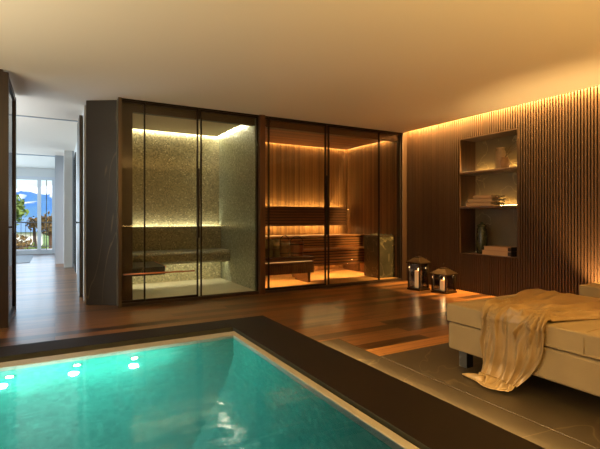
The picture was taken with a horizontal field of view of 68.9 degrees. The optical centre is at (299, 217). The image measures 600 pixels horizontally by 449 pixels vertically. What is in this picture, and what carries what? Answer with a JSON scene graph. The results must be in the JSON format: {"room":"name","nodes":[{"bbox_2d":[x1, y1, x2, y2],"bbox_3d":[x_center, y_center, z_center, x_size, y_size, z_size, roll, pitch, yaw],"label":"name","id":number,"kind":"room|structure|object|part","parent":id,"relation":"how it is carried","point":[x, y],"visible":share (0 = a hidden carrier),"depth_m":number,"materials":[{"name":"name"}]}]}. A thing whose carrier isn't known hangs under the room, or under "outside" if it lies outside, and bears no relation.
{"room":"indoor pool spa","nodes":[
{"label":"indoor pool spa","id":0,"kind":"room"},
{"bbox_2d":[0,69,2,327],"bbox_3d":[-4.881,-0.193,3.523,4.130,2.665,0.080,0,0,-29],"label":"wall partition","id":1,"kind":"structure","parent":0,"point":[1,70],"depth_m":4.49,"materials":[{"name":"brown wood"}]},
{"bbox_2d":[3,71,15,327],"bbox_3d":[-3.276,-0.182,4.984,0.100,2.645,1.060,0,0,-29],"label":"door","id":2,"kind":"structure","parent":1,"relation":"in","point":[9,99],"depth_m":4.58,"materials":[{"name":"brown wood"}]},
{"bbox_3d":[-3.296,-0.170,4.968,0.010,2.520,0.910,0,0,-29],"label":"pane","id":3,"kind":"part","parent":2,"relation":"part of","materials":[{"name":"clear glass"}]},
{"bbox_3d":[-3.005,0.100,4.552,0.050,0.120,0.040,0,0,-29],"label":"handle","id":4,"kind":"part","parent":2,"relation":"part of","materials":[{"name":"black metal"}]},
{"bbox_2d":[16,248,51,250],"bbox_3d":[-9.696,1.180,14.225,9.000,0.120,2.100,0,0,-29],"label":"floor","id":5,"kind":"structure","parent":0,"point":[49,248],"depth_m":15.29,"materials":[{"name":"white stone"}]},
{"bbox_2d":[16,222,51,247],"bbox_3d":[-10.112,0.595,14.967,7.000,0.890,0.050,0,0,-29],"label":"balcony railing","id":6,"kind":"object","parent":5,"relation":"on","point":[16,222],"visible":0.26,"depth_m":15.34,"materials":[{"name":"grey metal"}]},
{"bbox_3d":[-10.112,0.170,14.967,7.000,0.040,0.050,0,0,-29],"label":"rail","id":7,"kind":"part","parent":6,"relation":"part of","materials":[{"name":"grey metal"}]},
{"bbox_2d":[16,168,54,176],"bbox_3d":[-9.819,-0.193,12.809,4.600,2.665,0.150,0,0,-29],"label":"wall","id":8,"kind":"structure","parent":0,"point":[19,171],"depth_m":13.61,"materials":[{"name":"white paint"}]},
{"bbox_2d":[16,176,54,254],"bbox_3d":[-9.112,-0.070,13.183,3.000,2.420,0.110,0,0,-29],"label":"window","id":9,"kind":"structure","parent":8,"relation":"in","point":[38,251],"depth_m":13.68,"materials":[{"name":"white"}]},
{"bbox_2d":[55,155,63,263],"bbox_3d":[-6.744,-0.193,12.487,0.450,2.665,3.820,0,0,-29],"label":"wall","id":10,"kind":"structure","parent":0,"point":[59,160],"depth_m":10.76,"materials":[{"name":"grey paint"}]},
{"bbox_2d":[16,115,77,156],"bbox_3d":[-6.256,-1.515,8.049,3.760,0.020,4.720,0,0,-29],"label":"trim","id":11,"kind":"structure","parent":10,"relation":"attached to","point":[16,115],"depth_m":6.79,"materials":[{"name":"grey paint"}]},
{"bbox_2d":[64,151,71,267],"bbox_3d":[-5.371,-0.193,10.116,0.165,2.665,0.300,0,0,-29],"label":"wall pillar","id":12,"kind":"structure","parent":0,"point":[67,154],"depth_m":9.98,"materials":[{"name":"white paint"}]},
{"bbox_2d":[72,151,73,266],"bbox_3d":[-5.114,-0.193,10.208,0.375,2.665,0.190,0,0,-29],"label":"wall","id":13,"kind":"structure","parent":0,"point":[72,151],"depth_m":10.04,"materials":[{"name":"grey paint"}]},
{"bbox_2d":[74,105,85,301],"bbox_3d":[-3.914,-0.193,8.066,0.377,2.665,4.700,0,0,-29],"label":"wall","id":14,"kind":"structure","parent":0,"point":[84,107],"depth_m":5.93,"materials":[{"name":"white paint"}]},
{"bbox_2d":[73,152,75,271],"bbox_3d":[-4.905,-0.110,9.517,0.016,2.500,1.000,0,0,-29],"label":"door","id":15,"kind":"structure","parent":14,"relation":"in","point":[74,158],"depth_m":9.62,"materials":[{"name":"grey metal"}]},
{"bbox_3d":[-4.903,-0.130,9.518,0.006,2.340,0.880,0,0,-29],"label":"pane","id":16,"kind":"part","parent":15,"relation":"part of","materials":[{"name":"clear glass"}]},
{"bbox_2d":[76,115,82,296],"bbox_3d":[-3.310,-0.164,6.536,0.093,2.592,0.720,0,0,-29],"label":"door","id":17,"kind":"structure","parent":14,"relation":"in","point":[79,222],"depth_m":6.23,"materials":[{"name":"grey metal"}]},
{"bbox_2d":[86,100,116,304],"bbox_3d":[-2.966,-0.193,6.368,0.346,2.665,1.790,0,0,-29],"label":"wall","id":18,"kind":"structure","parent":0,"point":[101,115],"depth_m":5.68,"materials":[{"name":"black stone"}]},
{"bbox_2d":[123,103,199,300],"bbox_3d":[-1.831,-0.202,5.826,0.984,2.603,0.078,0,0,-29],"label":"door","id":19,"kind":"structure","parent":18,"relation":"in","point":[150,104],"depth_m":6.03,"materials":[{"name":"black metal"}]},
{"bbox_3d":[-1.858,0.732,5.807,0.920,0.023,0.038,0,0,-29],"label":"grab rail","id":20,"kind":"part","parent":19,"relation":"part of","materials":[{"name":"metal"}]},
{"bbox_3d":[-1.407,-0.200,6.046,0.028,0.960,0.048,0,0,-29],"label":"handle","id":21,"kind":"part","parent":19,"relation":"part of","materials":[{"name":"black metal"}]},
{"bbox_2d":[133,113,239,136],"bbox_3d":[-1.927,-1.545,6.825,1.825,0.160,1.510,0,0,-29],"label":"ceiling","id":22,"kind":"structure","parent":0,"point":[152,123],"depth_m":6.96,"materials":[{"name":"beige paint"}]},
{"bbox_2d":[133,278,254,299],"bbox_3d":[-1.894,1.117,6.817,1.875,0.045,1.655,0,0,-29],"label":"floor","id":23,"kind":"structure","parent":0,"point":[216,285],"depth_m":6.74,"materials":[{"name":"tile"}]},
{"bbox_2d":[133,261,165,275],"bbox_3d":[-2.343,0.888,6.339,0.613,0.413,0.790,0,0,-29],"label":"bench","id":24,"kind":"object","parent":23,"relation":"on","point":[138,267],"visible":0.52,"depth_m":6.11,"materials":[{"name":"stone"}]},
{"bbox_2d":[133,226,229,283],"bbox_3d":[-2.150,0.625,7.275,1.865,0.940,0.595,0,0,-29],"label":"bench","id":25,"kind":"object","parent":23,"relation":"on","point":[174,248],"visible":0.65,"depth_m":7.42,"materials":[{"name":"stone"}]},
{"bbox_3d":[-2.270,0.354,7.489,1.865,0.398,0.105,0,0,-29],"label":"backrest","id":26,"kind":"part","parent":25,"relation":"part of","materials":[{"name":"tile"}]},
{"bbox_3d":[-2.149,0.655,7.273,1.865,0.200,0.590,0,0,-29],"label":"seat","id":27,"kind":"part","parent":25,"relation":"part of","materials":[{"name":"stone"}]},
{"bbox_2d":[219,118,255,290],"bbox_3d":[-1.074,-0.193,7.285,0.012,2.665,1.640,0,0,-29],"label":"wall","id":28,"kind":"structure","parent":0,"point":[237,146],"depth_m":7.11,"materials":[{"name":"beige tile"}]},
{"bbox_2d":[133,104,254,125],"bbox_3d":[-1.455,-1.454,6.178,1.735,0.143,0.080,0,0,-29],"label":"trim","id":29,"kind":"structure","parent":28,"relation":"attached to","point":[137,108],"depth_m":6.10,"materials":[{"name":"brown metal"}]},
{"bbox_2d":[122,98,400,133],"bbox_3d":[-0.242,-1.514,6.755,4.705,0.022,0.070,0,0,-29],"label":"trim","id":30,"kind":"structure","parent":28,"relation":"attached to","point":[199,109],"depth_m":6.40,"materials":[{"name":"black metal"}]},
{"bbox_2d":[122,278,401,306],"bbox_3d":[-0.241,1.120,6.753,4.705,0.040,0.075,0,0,-29],"label":"trim","id":31,"kind":"structure","parent":28,"relation":"attached to","point":[400,279],"depth_m":6.41,"materials":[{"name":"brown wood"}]},
{"bbox_2d":[122,100,144,302],"bbox_3d":[-2.162,-0.202,5.672,0.293,2.603,0.032,0,0,-29],"label":"glass panel","id":32,"kind":"object","parent":31,"relation":"on","point":[125,101],"visible":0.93,"depth_m":5.72,"materials":[{"name":"clear glass"}]},
{"bbox_2d":[200,110,257,295],"bbox_3d":[-1.014,-0.202,6.322,0.868,2.603,0.032,0,0,-29],"label":"glass panel","id":33,"kind":"object","parent":31,"relation":"on","point":[201,111],"visible":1,"depth_m":6.26,"materials":[{"name":"clear glass"}]},
{"bbox_2d":[265,118,269,290],"bbox_3d":[-0.509,-0.202,6.599,0.092,2.603,0.032,0,0,-29],"label":"glass panel","id":34,"kind":"object","parent":31,"relation":"on","point":[268,119],"visible":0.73,"depth_m":6.60,"materials":[{"name":"clear glass"}]},
{"bbox_2d":[327,125,379,284],"bbox_3d":[0.925,-0.202,7.409,1.070,2.603,0.032,0,0,-29],"label":"glass panel","id":35,"kind":"object","parent":31,"relation":"on","point":[328,126],"visible":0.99,"depth_m":7.47,"materials":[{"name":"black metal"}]},
{"bbox_2d":[380,132,400,279],"bbox_3d":[1.603,-0.202,7.784,0.475,2.603,0.032,0,0,-29],"label":"glass panel","id":36,"kind":"object","parent":31,"relation":"on","point":[380,132],"visible":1,"depth_m":7.88,"materials":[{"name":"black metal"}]},
{"bbox_2d":[270,118,327,289],"bbox_3d":[-0.009,-0.202,6.848,1.019,2.603,0.078,0,0,-29],"label":"door","id":37,"kind":"structure","parent":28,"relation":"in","point":[325,175],"depth_m":7.06,"materials":[{"name":"black metal"}]},
{"bbox_3d":[0.431,-0.200,7.077,0.028,0.960,0.048,0,0,-29],"label":"handle","id":38,"kind":"part","parent":37,"relation":"part of","materials":[{"name":"black metal"}]},
{"bbox_2d":[133,129,346,270],"bbox_3d":[-1.045,-0.193,8.299,4.805,2.665,0.100,0,0,-29],"label":"wall","id":39,"kind":"structure","parent":0,"point":[170,158],"depth_m":7.89,"materials":[{"name":"gold tile"}]},
{"bbox_2d":[265,206,346,225],"bbox_3d":[-0.184,-0.025,8.630,2.640,0.380,0.135,0,0,-29],"label":"backboard","id":40,"kind":"object","parent":39,"relation":"attached to","point":[279,215],"visible":0.63,"depth_m":8.71,"materials":[{"name":"black wood"}]},
{"bbox_2d":[0,253,496,355],"bbox_3d":[-4.202,1.190,8.486,10.170,0.100,13.285,0,0,-29],"label":"floor","id":41,"kind":"structure","parent":0,"point":[49,306],"depth_m":5.24,"materials":[{"name":"brown wood"}]},
{"bbox_2d":[16,255,33,262],"bbox_3d":[-8.211,1.133,11.618,1.840,0.011,2.500,0,0,-29],"label":"rug","id":42,"kind":"object","parent":41,"relation":"on","point":[21,258],"visible":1,"depth_m":12.02,"materials":[{"name":"grey fabric"}]},
{"bbox_2d":[0,315,544,448],"bbox_3d":[-1.552,1.090,0.646,5.925,0.100,5.845,0,0,-29],"label":"pool coping","id":43,"kind":"object","parent":41,"relation":"on","point":[436,423],"visible":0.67,"depth_m":2.74,"materials":[{"name":"stone"}]},
{"bbox_2d":[406,253,430,290],"bbox_3d":[1.875,0.849,6.921,0.274,0.583,0.274,0,0,-37],"label":"candle lantern","id":44,"kind":"object","parent":41,"relation":"on","point":[413,263],"visible":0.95,"depth_m":6.88,"materials":[{"name":"brown metal"}]},
{"bbox_3d":[1.727,0.912,6.941,0.022,0.385,0.022,0,0,-37],"label":"post","id":45,"kind":"part","parent":44,"relation":"part of","materials":[{"name":"brown metal"}]},
{"bbox_3d":[1.811,0.912,7.005,0.188,0.383,0.004,0,0,-37],"label":"glass pane","id":46,"kind":"part","parent":44,"relation":"part of","materials":[{"name":"clear glass"}]},
{"bbox_2d":[415,268,418,287],"bbox_3d":[1.875,0.951,6.921,0.112,0.306,0.112,0,0,-29],"label":"pillar candle","id":47,"kind":"object","parent":44,"relation":"on","point":[416,271],"visible":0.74,"depth_m":6.88,"materials":[{"name":"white wax"}]},
{"bbox_3d":[1.855,0.912,6.774,0.022,0.385,0.022,0,0,-37],"label":"post","id":48,"kind":"part","parent":44,"relation":"part of","materials":[{"name":"brown metal"}]},
{"bbox_3d":[1.938,0.912,6.838,0.188,0.383,0.004,0,0,-37],"label":"glass pane","id":49,"kind":"part","parent":44,"relation":"part of","materials":[{"name":"clear glass"}]},
{"bbox_3d":[2.022,0.912,6.901,0.022,0.385,0.022,0,0,-37],"label":"post","id":50,"kind":"part","parent":44,"relation":"part of","materials":[{"name":"brown metal"}]},
{"bbox_2d":[429,264,457,293],"bbox_3d":[2.191,0.921,6.663,0.299,0.438,0.299,0,0,-37],"label":"candle lantern","id":51,"kind":"object","parent":41,"relation":"on","point":[437,275],"visible":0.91,"depth_m":6.62,"materials":[{"name":"brown metal"}]},
{"bbox_3d":[2.027,0.985,6.685,0.022,0.240,0.022,0,0,-37],"label":"post","id":52,"kind":"part","parent":51,"relation":"part of","materials":[{"name":"brown metal"}]},
{"bbox_3d":[2.120,0.985,6.756,0.213,0.238,0.004,0,0,-37],"label":"glass pane","id":53,"kind":"part","parent":51,"relation":"part of","materials":[{"name":"clear glass"}]},
{"bbox_2d":[440,278,444,289],"bbox_3d":[2.191,1.006,6.663,0.110,0.196,0.110,0,0,-29],"label":"pillar candle","id":54,"kind":"object","parent":51,"relation":"on","point":[442,282],"visible":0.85,"depth_m":6.62,"materials":[{"name":"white wax"}]},
{"bbox_3d":[2.169,0.985,6.498,0.022,0.240,0.022,0,0,-37],"label":"post","id":55,"kind":"part","parent":51,"relation":"part of","materials":[{"name":"brown metal"}]},
{"bbox_3d":[2.262,0.985,6.569,0.213,0.238,0.004,0,0,-37],"label":"glass pane","id":56,"kind":"part","parent":51,"relation":"part of","materials":[{"name":"clear glass"}]},
{"bbox_3d":[2.356,0.985,6.641,0.022,0.240,0.022,0,0,-37],"label":"post","id":57,"kind":"part","parent":51,"relation":"part of","materials":[{"name":"brown metal"}]},
{"bbox_2d":[0,0,599,168],"bbox_3d":[-2.844,-1.692,6.258,10.360,0.335,18.500,0,0,-29],"label":"ceiling","id":58,"kind":"structure","parent":0,"point":[400,66],"depth_m":4.11,"materials":[{"name":"beige paint"}]},
{"bbox_2d":[265,128,381,149],"bbox_3d":[0.184,-1.535,8.008,2.685,0.180,1.510,0,0,-29],"label":"ceiling","id":59,"kind":"structure","parent":0,"point":[278,136],"depth_m":8.20,"materials":[{"name":"brown wood"}]},
{"bbox_2d":[265,269,396,287],"bbox_3d":[0.252,1.117,8.021,2.815,0.045,1.655,0,0,-29],"label":"floor","id":60,"kind":"structure","parent":0,"point":[336,276],"depth_m":7.84,"materials":[{"name":"wood"}]},
{"bbox_2d":[265,254,314,281],"bbox_3d":[-0.346,0.873,7.304,1.060,0.445,0.580,0,0,-29],"label":"bench","id":61,"kind":"object","parent":60,"relation":"on","point":[301,266],"visible":0.74,"depth_m":7.15,"materials":[{"name":"black wood"}]},
{"bbox_2d":[265,239,280,257],"bbox_3d":[-0.457,0.500,7.152,0.272,0.300,0.154,0,0,-29],"label":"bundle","id":62,"kind":"object","parent":61,"relation":"on","point":[275,248],"visible":0.81,"depth_m":7.10,"materials":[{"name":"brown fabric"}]},
{"bbox_2d":[280,235,289,256],"bbox_3d":[-0.256,0.471,7.286,0.184,0.357,0.178,0,0,-29],"label":"pail","id":63,"kind":"object","parent":61,"relation":"on","point":[284,245],"visible":0.95,"depth_m":7.22,"materials":[{"name":"brown wood"}]},
{"bbox_3d":[-0.346,0.670,7.304,1.060,0.040,0.580,0,0,-29],"label":"seat","id":64,"kind":"part","parent":61,"relation":"part of","materials":[{"name":"brown wood"}]},
{"bbox_2d":[290,236,303,255],"bbox_3d":[-0.056,0.481,7.420,0.264,0.337,0.253,0,0,-29],"label":"pail","id":65,"kind":"object","parent":61,"relation":"on","point":[296,247],"visible":0.96,"depth_m":7.33,"materials":[{"name":"brown wood"}]},
{"bbox_2d":[265,234,362,270],"bbox_3d":[-0.040,0.720,8.459,2.705,0.750,0.575,0,0,-29],"label":"bench","id":66,"kind":"object","parent":60,"relation":"on","point":[335,240],"visible":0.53,"depth_m":8.55,"materials":[{"name":"black wood"}]},
{"bbox_3d":[-0.036,0.360,8.452,2.705,0.030,0.560,0,0,-29],"label":"seat","id":67,"kind":"part","parent":66,"relation":"part of","materials":[{"name":"brown wood"}]},
{"bbox_2d":[292,246,363,276],"bbox_3d":[0.656,0.838,8.297,1.660,0.515,0.432,0,0,-29],"label":"bench","id":68,"kind":"object","parent":60,"relation":"on","point":[353,254],"visible":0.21,"depth_m":8.14,"materials":[{"name":"black wood"}]},
{"bbox_3d":[0.656,0.595,8.297,1.660,0.030,0.432,0,0,-29],"label":"seat","id":69,"kind":"part","parent":68,"relation":"part of","materials":[{"name":"brown wood"}]},
{"bbox_2d":[364,233,394,277],"bbox_3d":[1.478,0.698,8.143,0.387,0.794,0.434,0,0,-29],"label":"heater","id":70,"kind":"object","parent":60,"relation":"on","point":[387,242],"visible":0.8,"depth_m":7.99,"materials":[{"name":"stone"}]},
{"bbox_2d":[347,141,396,276],"bbox_3d":[1.431,-0.193,8.713,0.080,2.665,1.600,0,0,-29],"label":"wall","id":71,"kind":"structure","parent":0,"point":[362,161],"depth_m":8.66,"materials":[{"name":"brown wood"}]},
{"bbox_2d":[265,119,397,141],"bbox_3d":[0.630,-1.454,7.347,2.815,0.143,0.080,0,0,-29],"label":"trim","id":72,"kind":"structure","parent":71,"relation":"attached to","point":[281,125],"depth_m":7.23,"materials":[{"name":"brown wood"}]},
{"bbox_2d":[397,133,406,280],"bbox_3d":[1.848,-0.193,7.944,0.105,2.665,0.150,0,0,-29],"label":"trim","id":73,"kind":"structure","parent":71,"relation":"attached to","point":[403,135],"depth_m":7.88,"materials":[{"name":"brown wood"}]},
{"bbox_2d":[320,339,599,448],"bbox_3d":[3.022,1.190,2.273,3.645,0.101,5.810,0,0,-29],"label":"floor","id":74,"kind":"structure","parent":0,"point":[548,414],"depth_m":2.77,"materials":[{"name":"tile"}]},
{"bbox_2d":[447,294,599,396],"bbox_3d":[2.275,0.892,2.519,1.174,0.494,2.616,0,0,-29],"label":"daybed","id":75,"kind":"object","parent":74,"relation":"on","point":[571,351],"visible":0.52,"depth_m":2.65,"materials":[{"name":"beige fabric"}]},
{"bbox_3d":[1.272,1.072,3.344,0.070,0.134,0.070,0,0,-29],"label":"leg","id":76,"kind":"part","parent":75,"relation":"part of","materials":[{"name":"black metal"}]},
{"bbox_2d":[447,294,599,359],"bbox_3d":[2.278,0.723,2.521,1.166,0.145,2.616,0,0,-29],"label":"cushion","id":77,"kind":"object","parent":75,"relation":"on","point":[580,339],"depth_m":2.66,"materials":[{"name":"fabric"}]},
{"bbox_2d":[462,289,599,391],"bbox_3d":[1.790,0.854,3.172,1.256,0.561,0.916,0,0,-29],"label":"throw blanket","id":78,"kind":"object","parent":75,"relation":"on","point":[512,347],"visible":1,"depth_m":2.92,"materials":[{"name":"beige fabric"}]},
{"bbox_2d":[579,282,599,297],"bbox_3d":[3.755,0.892,3.366,0.874,0.494,2.616,0,0,-29],"label":"daybed","id":79,"kind":"object","parent":74,"relation":"on","point":[592,289],"visible":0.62,"depth_m":4.22,"materials":[{"name":"beige fabric"}]},
{"bbox_2d":[405,85,599,296],"bbox_3d":[3.979,-0.325,4.364,0.110,2.930,8.520,0,0,-29],"label":"wall","id":80,"kind":"structure","parent":0,"point":[559,135],"depth_m":5.83,"materials":[{"name":"brown wood"}]},
{"bbox_2d":[459,128,517,258],"bbox_3d":[2.916,-0.331,6.536,0.380,1.792,0.994,0,0,-29],"label":"shelf niche","id":81,"kind":"object","parent":80,"relation":"attached to","point":[478,173],"visible":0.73,"depth_m":6.78,"materials":[{"name":"brown wood"}]},
{"bbox_2d":[476,222,486,253],"bbox_3d":[2.803,0.310,6.737,0.160,0.485,0.160,0,0,-29],"label":"vase","id":82,"kind":"object","parent":81,"relation":"in","point":[481,233],"visible":0.9,"depth_m":6.67,"materials":[{"name":"green ceramic"}]},
{"bbox_3d":[2.803,0.105,6.737,0.132,0.074,0.132,0,0,-29],"label":"lid","id":83,"kind":"part","parent":82,"relation":"part of","materials":[{"name":"green ceramic"}]},
{"bbox_2d":[466,202,504,205],"bbox_3d":[2.815,-0.201,6.635,0.240,0.053,0.538,0,0,-29],"label":"folded towel","id":84,"kind":"object","parent":81,"relation":"on","point":[479,203],"visible":0.93,"depth_m":6.50,"materials":[{"name":"brown fabric"}]},
{"bbox_2d":[468,198,505,202],"bbox_3d":[2.825,-0.256,6.616,0.230,0.053,0.522,0,0,-29],"label":"folded towel","id":85,"kind":"object","parent":84,"relation":"on","point":[488,199],"visible":0.99,"depth_m":6.50,"materials":[{"name":"brown fabric"}]},
{"bbox_2d":[473,195,504,198],"bbox_3d":[2.844,-0.309,6.582,0.220,0.051,0.419,0,0,-29],"label":"folded towel","id":86,"kind":"object","parent":85,"relation":"on","point":[477,196],"visible":0.98,"depth_m":6.51,"materials":[{"name":"brown fabric"}]},
{"bbox_3d":[3.073,-0.331,6.624,0.020,1.792,0.994,0,0,-29],"label":"panel","id":87,"kind":"part","parent":81,"relation":"part of","materials":[{"name":"stone"}]},
{"bbox_2d":[482,250,516,256],"bbox_3d":[2.961,0.519,6.416,0.260,0.065,0.484,0,0,-29],"label":"book","id":88,"kind":"object","parent":81,"relation":"in","point":[486,252],"visible":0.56,"depth_m":6.30,"materials":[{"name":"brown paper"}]},
{"bbox_2d":[484,245,516,251],"bbox_3d":[2.965,0.456,6.407,0.240,0.059,0.454,0,0,-29],"label":"book","id":89,"kind":"object","parent":88,"relation":"on","point":[493,248],"visible":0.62,"depth_m":6.32,"materials":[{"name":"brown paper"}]},
{"bbox_2d":[496,147,505,168],"bbox_3d":[2.969,-0.868,6.463,0.140,0.325,0.140,0,0,-29],"label":"vase","id":90,"kind":"object","parent":81,"relation":"on","point":[500,152],"visible":0.73,"depth_m":6.42,"materials":[{"name":"brown ceramic"}]},
{"bbox_2d":[500,157,509,167],"bbox_3d":[2.962,-0.786,6.315,0.134,0.162,0.134,0,0,-29],"label":"vase","id":91,"kind":"object","parent":81,"relation":"on","point":[504,162],"visible":0.82,"depth_m":6.27,"materials":[{"name":"brown ceramic"}]},
{"bbox_3d":[-1.574,1.841,0.550,5.092,1.399,5.000,0,0,-29],"label":"basin","id":92,"kind":"object","parent":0,"visible":0},
{"bbox_2d":[0,336,403,448],"bbox_3d":[-1.576,1.823,0.544,5.062,1.534,4.970,0,0,-29],"label":"pool water","id":93,"kind":"object","parent":92,"relation":"in","point":[215,393],"visible":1,"depth_m":2.45,"materials":[{"name":"teal liquid"}]},
{"bbox_2d":[0,331,418,448],"bbox_3d":[-1.580,1.095,0.619,5.049,0.090,5.025,0,0,-29],"label":"rim","id":94,"kind":"object","parent":92,"relation":"on","point":[391,435],"visible":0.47,"depth_m":3.19,"materials":[{"name":"stone"}]},
{"bbox_2d":[0,327,429,448],"bbox_3d":[-1.595,1.191,0.678,5.081,0.298,5.144,0,0,-29],"label":"channel","id":95,"kind":"object","parent":92,"relation":"attached to","point":[389,426],"visible":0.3,"depth_m":3.40,"materials":[{"name":"stone"}]},
{"bbox_3d":[-1.064,-0.193,7.372,0.091,2.665,1.700,0,0,-29],"label":"wall","id":96,"kind":"structure","parent":0,"visible":0},
{"bbox_2d":[258,115,264,293],"bbox_3d":[-0.596,-0.193,6.562,0.090,2.665,0.170,0,0,-29],"label":"trim","id":97,"kind":"structure","parent":96,"relation":"attached to","point":[261,119],"depth_m":6.49,"materials":[{"name":"brown wood"}]},
{"label":"outside","id":98,"kind":"structure","parent":0,"visible":0},
{"bbox_2d":[16,185,51,216],"bbox_3d":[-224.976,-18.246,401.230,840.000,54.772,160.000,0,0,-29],"label":"sky","id":99,"kind":"structure","parent":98,"point":[28,193],"depth_m":401.94,"materials":[{"name":"blue"}]},
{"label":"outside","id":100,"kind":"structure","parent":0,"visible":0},
{"bbox_2d":[43,229,48,248],"bbox_3d":[-57.907,3.559,103.273,300.000,3.014,200.000,0,0,-29],"label":"terrain","id":101,"kind":"structure","parent":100,"point":[48,229],"depth_m":56.83,"materials":[{"name":"green plant"}]},
{"bbox_2d":[16,194,28,225],"bbox_3d":[-13.829,0.640,20.855,1.572,3.609,1.627,0,0,-29],"label":"tree","id":102,"kind":"object","parent":101,"relation":"on","point":[20,210],"visible":0.3,"depth_m":20.96,"materials":[{"name":"green plant"}]},
{"bbox_2d":[16,234,35,248],"bbox_3d":[-13.094,1.599,20.440,1.199,1.706,1.256,0,0,-14],"label":"tree","id":103,"kind":"object","parent":101,"relation":"on","point":[22,242],"visible":0.32,"depth_m":20.36,"materials":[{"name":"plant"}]},
{"bbox_2d":[16,217,42,245],"bbox_3d":[-26.161,1.365,38.069,7.200,2.750,5.000,0,0,-29],"label":"house","id":104,"kind":"structure","parent":101,"relation":"on","point":[21,229],"depth_m":37.45,"materials":[{"name":"white paint"}]},
{"bbox_2d":[25,216,36,245],"bbox_3d":[-13.335,1.182,21.879,0.777,2.528,0.749,0,0,-29],"label":"tree","id":105,"kind":"object","parent":101,"relation":"on","point":[30,219],"visible":0.48,"depth_m":21.83,"materials":[{"name":"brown plant"}]},
{"bbox_2d":[24,242,45,248],"bbox_3d":[-11.401,1.699,18.814,1.153,1.316,1.167,0,0,-29],"label":"tree","id":106,"kind":"object","parent":101,"relation":"on","point":[33,242],"visible":0.08,"depth_m":18.73,"materials":[{"name":"green plant"}]},
{"bbox_2d":[34,211,51,247],"bbox_3d":[-12.412,1.056,21.704,1.267,2.779,1.247,0,0,13],"label":"tree","id":107,"kind":"object","parent":101,"relation":"on","point":[43,218],"visible":0.41,"depth_m":21.50,"materials":[{"name":"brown plant"}]},
{"bbox_3d":[-2.759,-0.193,6.398,0.045,2.665,1.740,0,0,-29],"label":"wall","id":108,"kind":"structure","parent":0,"visible":0},
{"bbox_2d":[117,97,121,306],"bbox_3d":[-2.310,-0.193,5.592,0.040,2.665,0.105,0,0,-29],"label":"trim","id":109,"kind":"structure","parent":108,"relation":"attached to","point":[119,100],"depth_m":5.55,"materials":[{"name":"brown metal"}]},
{"bbox_2d":[122,102,132,300],"bbox_3d":[-2.272,-0.215,5.719,0.140,2.620,0.080,0,0,-29],"label":"trim","id":110,"kind":"structure","parent":108,"relation":"attached to","point":[127,108],"depth_m":5.69,"materials":[{"name":"brown wood"}]}
]}

